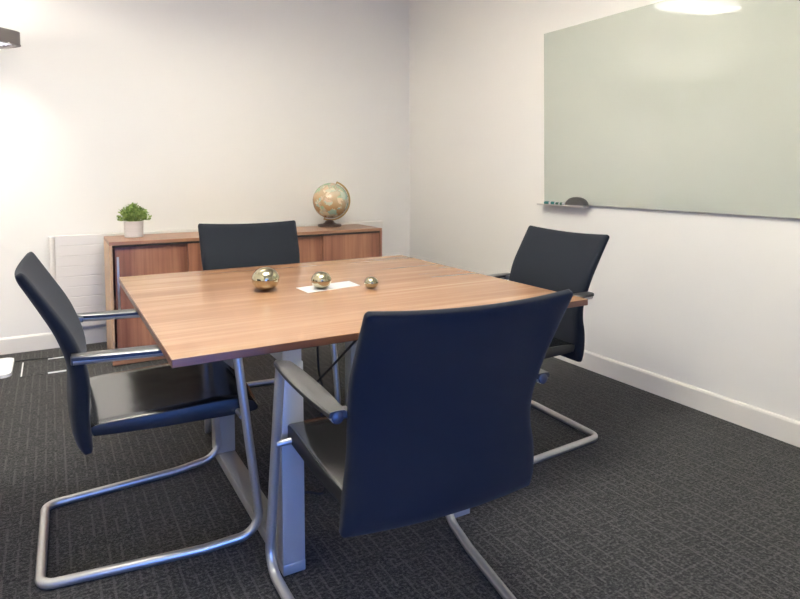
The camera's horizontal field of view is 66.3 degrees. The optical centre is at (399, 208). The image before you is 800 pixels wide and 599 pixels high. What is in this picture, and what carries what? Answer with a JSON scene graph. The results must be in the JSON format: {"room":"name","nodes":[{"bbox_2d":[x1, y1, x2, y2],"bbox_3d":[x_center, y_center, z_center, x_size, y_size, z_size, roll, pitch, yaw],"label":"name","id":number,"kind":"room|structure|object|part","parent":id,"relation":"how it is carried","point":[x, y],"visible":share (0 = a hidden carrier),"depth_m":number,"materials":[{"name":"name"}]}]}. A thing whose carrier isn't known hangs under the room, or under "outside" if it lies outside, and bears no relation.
{"room":"office","nodes":[
{"label":"office","id":0,"kind":"room"},
{"bbox_2d":[0,27,20,48],"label":"floor lamp","id":1,"kind":"object","parent":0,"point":[9,38],"depth_m":3.79,"materials":[{"name":"white"}]},
{"bbox_2d":[0,0,408,337],"bbox_3d":[-1.610,-0.486,4.811,3.841,2.880,0.120,-2,4,-30],"label":"wall","id":2,"kind":"structure","parent":0,"point":[191,112],"depth_m":4.73,"materials":[{"name":"white paint"}]},
{"bbox_2d":[0,326,106,354],"bbox_3d":[-1.568,0.898,4.841,3.825,0.113,0.016,-2,4,-30],"label":"baseboard","id":3,"kind":"structure","parent":2,"relation":"attached to","point":[25,343],"depth_m":4.29,"materials":[{"name":"beige"}]},
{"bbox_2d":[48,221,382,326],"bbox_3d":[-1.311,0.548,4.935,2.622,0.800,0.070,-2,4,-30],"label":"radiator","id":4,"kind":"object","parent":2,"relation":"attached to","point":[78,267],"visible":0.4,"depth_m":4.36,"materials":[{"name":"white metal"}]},
{"bbox_2d":[0,342,799,598],"bbox_3d":[-0.186,1.151,2.412,4.081,0.100,5.864,-2,4,-30],"label":"floor","id":5,"kind":"structure","parent":0,"point":[670,499],"depth_m":2.22,"materials":[{"name":"grey carpet"}]},
{"bbox_2d":[0,358,13,378],"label":"floor lamp","id":6,"kind":"object","parent":5,"relation":"on","point":[6,364],"depth_m":3.85,"materials":[{"name":"white"}]},
{"bbox_2d":[15,357,52,361],"bbox_3d":[-2.421,0.997,4.057,0.215,0.012,0.029,-1,4,-20],"label":"power cable","id":7,"kind":"object","parent":5,"relation":"on","point":[48,357],"visible":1,"depth_m":4.06,"materials":[{"name":"black plastic"}]},
{"bbox_2d":[20,357,66,377],"bbox_3d":[-2.275,1.008,3.919,0.250,0.007,0.334,-2,4,-30],"label":"box","id":8,"kind":"object","parent":5,"relation":"on","point":[58,364],"visible":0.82,"depth_m":3.90,"materials":[{"name":"grey carpet"}]},
{"bbox_2d":[14,252,262,589],"bbox_3d":[-0.910,0.637,2.167,0.729,0.959,0.659,-2,4,-28],"label":"chair","id":9,"kind":"object","parent":5,"relation":"on","point":[161,395],"visible":0.92,"depth_m":2.03,"materials":[{"name":"black fabric"}]},
{"bbox_3d":[-1.144,0.453,2.029,0.197,0.575,0.551,-2,4,-28],"label":"backrest","id":10,"kind":"part","parent":9,"relation":"part of","materials":[{"name":"black fabric"}]},
{"bbox_3d":[-1.019,0.410,2.426,0.502,0.040,0.062,-2,4,-28],"label":"armrest","id":11,"kind":"part","parent":9,"relation":"part of","materials":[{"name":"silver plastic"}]},
{"bbox_3d":[-0.742,0.441,1.915,0.502,0.040,0.062,-2,4,-28],"label":"armrest","id":12,"kind":"part","parent":9,"relation":"part of","materials":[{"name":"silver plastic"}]},
{"bbox_3d":[-0.826,0.657,2.214,0.538,0.062,0.520,-2,4,-28],"label":"seat","id":13,"kind":"part","parent":9,"relation":"part of","materials":[{"name":"black leather"}]},
{"bbox_2d":[104,232,202,365],"bbox_3d":[-1.527,0.586,4.319,0.962,0.800,0.454,-2,4,-30],"label":"sideboard","id":14,"kind":"object","parent":5,"relation":"on","point":[160,253],"visible":0.4,"depth_m":4.02,"materials":[{"name":"brown wood"}]},
{"bbox_3d":[-1.941,0.589,4.091,0.018,0.733,0.440,-2,4,-30],"label":"panel","id":15,"kind":"part","parent":14,"relation":"part of","materials":[{"name":"brown wood"}]},
{"bbox_3d":[-1.637,0.563,4.510,0.926,0.733,0.012,-2,4,-30],"label":"panel","id":16,"kind":"part","parent":14,"relation":"part of","materials":[{"name":"brown wood"}]},
{"bbox_3d":[-1.808,0.499,3.937,0.014,0.380,0.012,-2,4,-30],"label":"handle","id":17,"kind":"part","parent":14,"relation":"part of","materials":[{"name":"silver metal"}]},
{"bbox_2d":[117,202,151,237],"bbox_3d":[-1.822,0.072,4.195,0.222,0.242,0.228,-2,4,-30],"label":"potted plant","id":18,"kind":"object","parent":14,"relation":"on","point":[133,217],"visible":1,"depth_m":4.16,"materials":[{"name":"green plant"}]},
{"bbox_3d":[-1.826,0.137,4.203,0.126,0.110,0.126,-2,4,-30],"label":"pot","id":19,"kind":"part","parent":18,"relation":"part of","materials":[{"name":"grey ceramic"}]},
{"bbox_3d":[-1.526,0.959,4.342,0.962,0.037,0.454,-2,4,-30],"label":"panel","id":20,"kind":"part","parent":14,"relation":"part of","materials":[{"name":"brown wood"}]},
{"bbox_3d":[-1.627,0.594,4.063,0.467,0.721,0.016,-2,4,-30],"label":"door","id":21,"kind":"part","parent":14,"relation":"part of","materials":[{"name":"brown wood"}]},
{"bbox_3d":[-1.229,0.581,4.264,0.463,0.721,0.016,-2,4,-30],"label":"door","id":22,"kind":"part","parent":14,"relation":"part of","materials":[{"name":"brown wood"}]},
{"bbox_2d":[198,220,340,433],"bbox_3d":[-0.732,0.572,3.233,0.659,0.959,0.729,-2,4,-24],"label":"chair","id":23,"kind":"object","parent":5,"relation":"on","point":[222,246],"visible":0.25,"depth_m":3.44,"materials":[{"name":"black fabric"}]},
{"bbox_3d":[-0.841,0.365,3.464,0.551,0.575,0.197,-2,4,-24],"label":"backrest","id":24,"kind":"part","parent":23,"relation":"part of","materials":[{"name":"black fabric"}]},
{"bbox_3d":[-0.732,0.696,3.240,0.659,0.709,0.672,-2,4,-24],"label":"tube frame","id":25,"kind":"part","parent":23,"relation":"part of","materials":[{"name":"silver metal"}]},
{"bbox_2d":[296,224,381,262],"bbox_3d":[-0.677,0.555,4.802,0.990,0.800,0.454,-2,4,-30],"label":"sideboard","id":26,"kind":"object","parent":5,"relation":"on","point":[347,241],"visible":0.18,"depth_m":4.69,"materials":[{"name":"brown wood"}]},
{"bbox_3d":[-0.783,0.564,4.543,0.481,0.721,0.016,-2,4,-30],"label":"door","id":27,"kind":"part","parent":26,"relation":"part of","materials":[{"name":"brown wood"}]},
{"bbox_2d":[313,181,349,227],"bbox_3d":[-0.556,-0.040,4.975,0.305,0.367,0.288,-2,4,-30],"label":"desk globe","id":28,"kind":"object","parent":26,"relation":"on","point":[330,200],"visible":1,"depth_m":4.88,"materials":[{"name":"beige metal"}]},
{"bbox_3d":[-0.374,0.550,4.751,0.477,0.721,0.016,-2,4,-30],"label":"door","id":29,"kind":"part","parent":26,"relation":"part of","materials":[{"name":"brown wood"}]},
{"bbox_3d":[-0.259,0.528,5.048,0.018,0.733,0.440,-2,4,-30],"label":"panel","id":30,"kind":"part","parent":26,"relation":"part of","materials":[{"name":"brown wood"}]},
{"bbox_2d":[118,255,587,575],"bbox_3d":[-0.309,0.714,2.763,1.600,0.730,1.519,-2,4,-30],"label":"meeting table","id":31,"kind":"object","parent":5,"relation":"on","point":[206,316],"visible":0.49,"depth_m":2.35,"materials":[{"name":"brown wood"}]},
{"bbox_3d":[-0.766,0.733,2.639,0.082,0.620,0.075,-2,4,-30],"label":"leg","id":32,"kind":"part","parent":31,"relation":"part of","materials":[{"name":"silver metal"}]},
{"bbox_3d":[-0.566,1.083,2.321,0.072,0.041,0.850,-2,4,-30],"label":"foot rail","id":33,"kind":"part","parent":31,"relation":"part of","materials":[{"name":"silver metal"}]},
{"bbox_2d":[252,267,278,290],"bbox_3d":[-0.583,0.305,2.657,0.118,0.103,0.118,-2,4,-30],"label":"decorative ball","id":34,"kind":"object","parent":31,"relation":"on","point":[264,278],"visible":1,"depth_m":2.62,"materials":[{"name":"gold metal"}]},
{"bbox_3d":[-0.342,0.784,1.908,0.072,0.635,0.057,-2,4,-30],"label":"leg","id":35,"kind":"part","parent":31,"relation":"part of","materials":[{"name":"silver metal"}]},
{"bbox_2d":[269,340,356,416],"bbox_3d":[-0.415,0.731,2.695,0.062,0.712,1.218,-2,4,-30],"label":"power cable","id":36,"kind":"object","parent":31,"relation":"hanging from","point":[353,342],"visible":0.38,"depth_m":2.44,"materials":[{"name":"black plastic"}]},
{"bbox_2d":[304,346,325,494],"bbox_3d":[-0.341,0.747,2.458,0.158,0.707,0.356,1,4,18],"label":"cable","id":37,"kind":"object","parent":31,"relation":"hanging from","point":[318,367],"visible":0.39,"depth_m":2.60,"materials":[{"name":"black plastic"}]},
{"bbox_2d":[297,281,359,292],"bbox_3d":[-0.316,0.349,2.748,0.294,0.001,0.132,-3,4,-38],"label":"card","id":38,"kind":"object","parent":31,"relation":"on","point":[309,289],"visible":0.93,"depth_m":2.73,"materials":[{"name":"grey paper"}]},
{"bbox_2d":[311,271,330,288],"bbox_3d":[-0.346,0.314,2.692,0.088,0.077,0.088,-2,4,-30],"label":"decorative ball","id":39,"kind":"object","parent":38,"relation":"on","point":[319,280],"visible":1,"depth_m":2.66,"materials":[{"name":"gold metal"}]},
{"bbox_3d":[-0.214,0.713,2.953,0.082,0.620,0.075,-2,4,-30],"label":"leg","id":40,"kind":"part","parent":31,"relation":"part of","materials":[{"name":"silver metal"}]},
{"bbox_2d":[364,277,377,288],"bbox_3d":[-0.127,0.326,2.702,0.061,0.053,0.061,-2,4,-30],"label":"decorative ball","id":41,"kind":"object","parent":31,"relation":"on","point":[370,282],"visible":1,"depth_m":2.68,"materials":[{"name":"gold metal"}]},
{"bbox_2d":[265,289,572,598],"bbox_3d":[0.025,0.664,1.711,0.659,0.959,0.729,-2,4,-26],"label":"chair","id":42,"kind":"object","parent":5,"relation":"on","point":[435,422],"visible":1,"depth_m":1.46,"materials":[{"name":"black fabric"}]},
{"bbox_3d":[-0.251,0.460,1.599,0.062,0.040,0.502,-2,4,-26],"label":"armrest","id":43,"kind":"part","parent":42,"relation":"part of","materials":[{"name":"black plastic"}]},
{"bbox_3d":[-0.017,0.681,1.798,0.520,0.062,0.538,-2,4,-26],"label":"seat","id":44,"kind":"part","parent":42,"relation":"part of","materials":[{"name":"black leather"}]},
{"bbox_3d":[0.025,0.788,1.719,0.659,0.709,0.672,-2,4,-26],"label":"tube frame","id":45,"kind":"part","parent":42,"relation":"part of","materials":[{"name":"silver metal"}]},
{"bbox_3d":[0.143,0.486,1.461,0.551,0.575,0.197,-2,4,-26],"label":"backrest","id":46,"kind":"part","parent":42,"relation":"part of","materials":[{"name":"black fabric"}]},
{"bbox_3d":[0.271,0.443,1.857,0.062,0.040,0.502,-2,4,-26],"label":"armrest","id":47,"kind":"part","parent":42,"relation":"part of","materials":[{"name":"black plastic"}]},
{"bbox_2d":[488,225,609,463],"bbox_3d":[0.519,0.591,2.890,0.729,0.959,0.659,-2,4,-28],"label":"chair","id":48,"kind":"object","parent":5,"relation":"on","point":[550,259],"visible":0.5,"depth_m":2.88,"materials":[{"name":"black fabric"}]},
{"bbox_3d":[0.354,0.366,3.118,0.502,0.040,0.062,-2,4,-28],"label":"armrest","id":49,"kind":"part","parent":48,"relation":"part of","materials":[{"name":"black plastic"}]},
{"bbox_3d":[0.519,0.716,2.897,0.672,0.709,0.659,-2,4,-28],"label":"tube frame","id":50,"kind":"part","parent":48,"relation":"part of","materials":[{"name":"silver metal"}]},
{"bbox_3d":[0.435,0.616,2.847,0.538,0.062,0.520,-2,4,-28],"label":"seat","id":51,"kind":"part","parent":48,"relation":"part of","materials":[{"name":"black leather"}]},
{"bbox_3d":[0.754,0.392,3.002,0.197,0.575,0.551,-2,4,-28],"label":"backrest","id":52,"kind":"part","parent":48,"relation":"part of","materials":[{"name":"black fabric"}]},
{"bbox_3d":[0.625,0.397,2.604,0.502,0.040,0.062,-2,4,-28],"label":"armrest","id":53,"kind":"part","parent":48,"relation":"part of","materials":[{"name":"black plastic"}]},
{"bbox_2d":[409,0,799,420],"bbox_3d":[1.532,-0.398,3.300,0.120,2.880,5.864,-2,4,-30],"label":"wall","id":54,"kind":"structure","parent":0,"point":[710,302],"depth_m":3.85,"materials":[{"name":"white paint"}]},
{"bbox_2d":[537,203,590,207],"bbox_3d":[1.054,-0.022,3.965,0.077,0.010,0.410,-2,4,-30],"label":"tray","id":55,"kind":"object","parent":54,"relation":"attached to","point":[537,203],"visible":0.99,"depth_m":3.91,"materials":[{"name":"silver metal"}]},
{"bbox_2d":[544,201,555,204],"bbox_3d":[1.003,-0.038,4.061,0.022,0.022,0.130,-2,4,-30],"label":"marker","id":56,"kind":"object","parent":55,"relation":"on","point":[545,202],"visible":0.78,"depth_m":4.07,"materials":[{"name":"green plastic"}]},
{"bbox_2d":[565,197,588,206],"bbox_3d":[1.109,-0.044,3.844,0.048,0.060,0.170,-2,4,-30],"label":"eraser","id":57,"kind":"object","parent":55,"relation":"on","point":[574,201],"visible":0.99,"depth_m":3.81,"materials":[{"name":"grey plastic"}]},
{"bbox_2d":[544,0,799,218],"bbox_3d":[1.493,-0.545,3.191,0.047,1.119,2.100,-2,4,-30],"label":"whiteboard","id":58,"kind":"object","parent":54,"relation":"attached to","point":[672,105],"visible":0.99,"depth_m":3.22,"materials":[{"name":"grey"}]},
{"bbox_2d":[555,350,799,447],"bbox_3d":[1.479,0.986,3.344,0.016,0.113,5.608,-2,4,-30],"label":"baseboard","id":59,"kind":"structure","parent":54,"relation":"attached to","point":[782,428],"depth_m":3.20,"materials":[{"name":"beige"}]}
]}

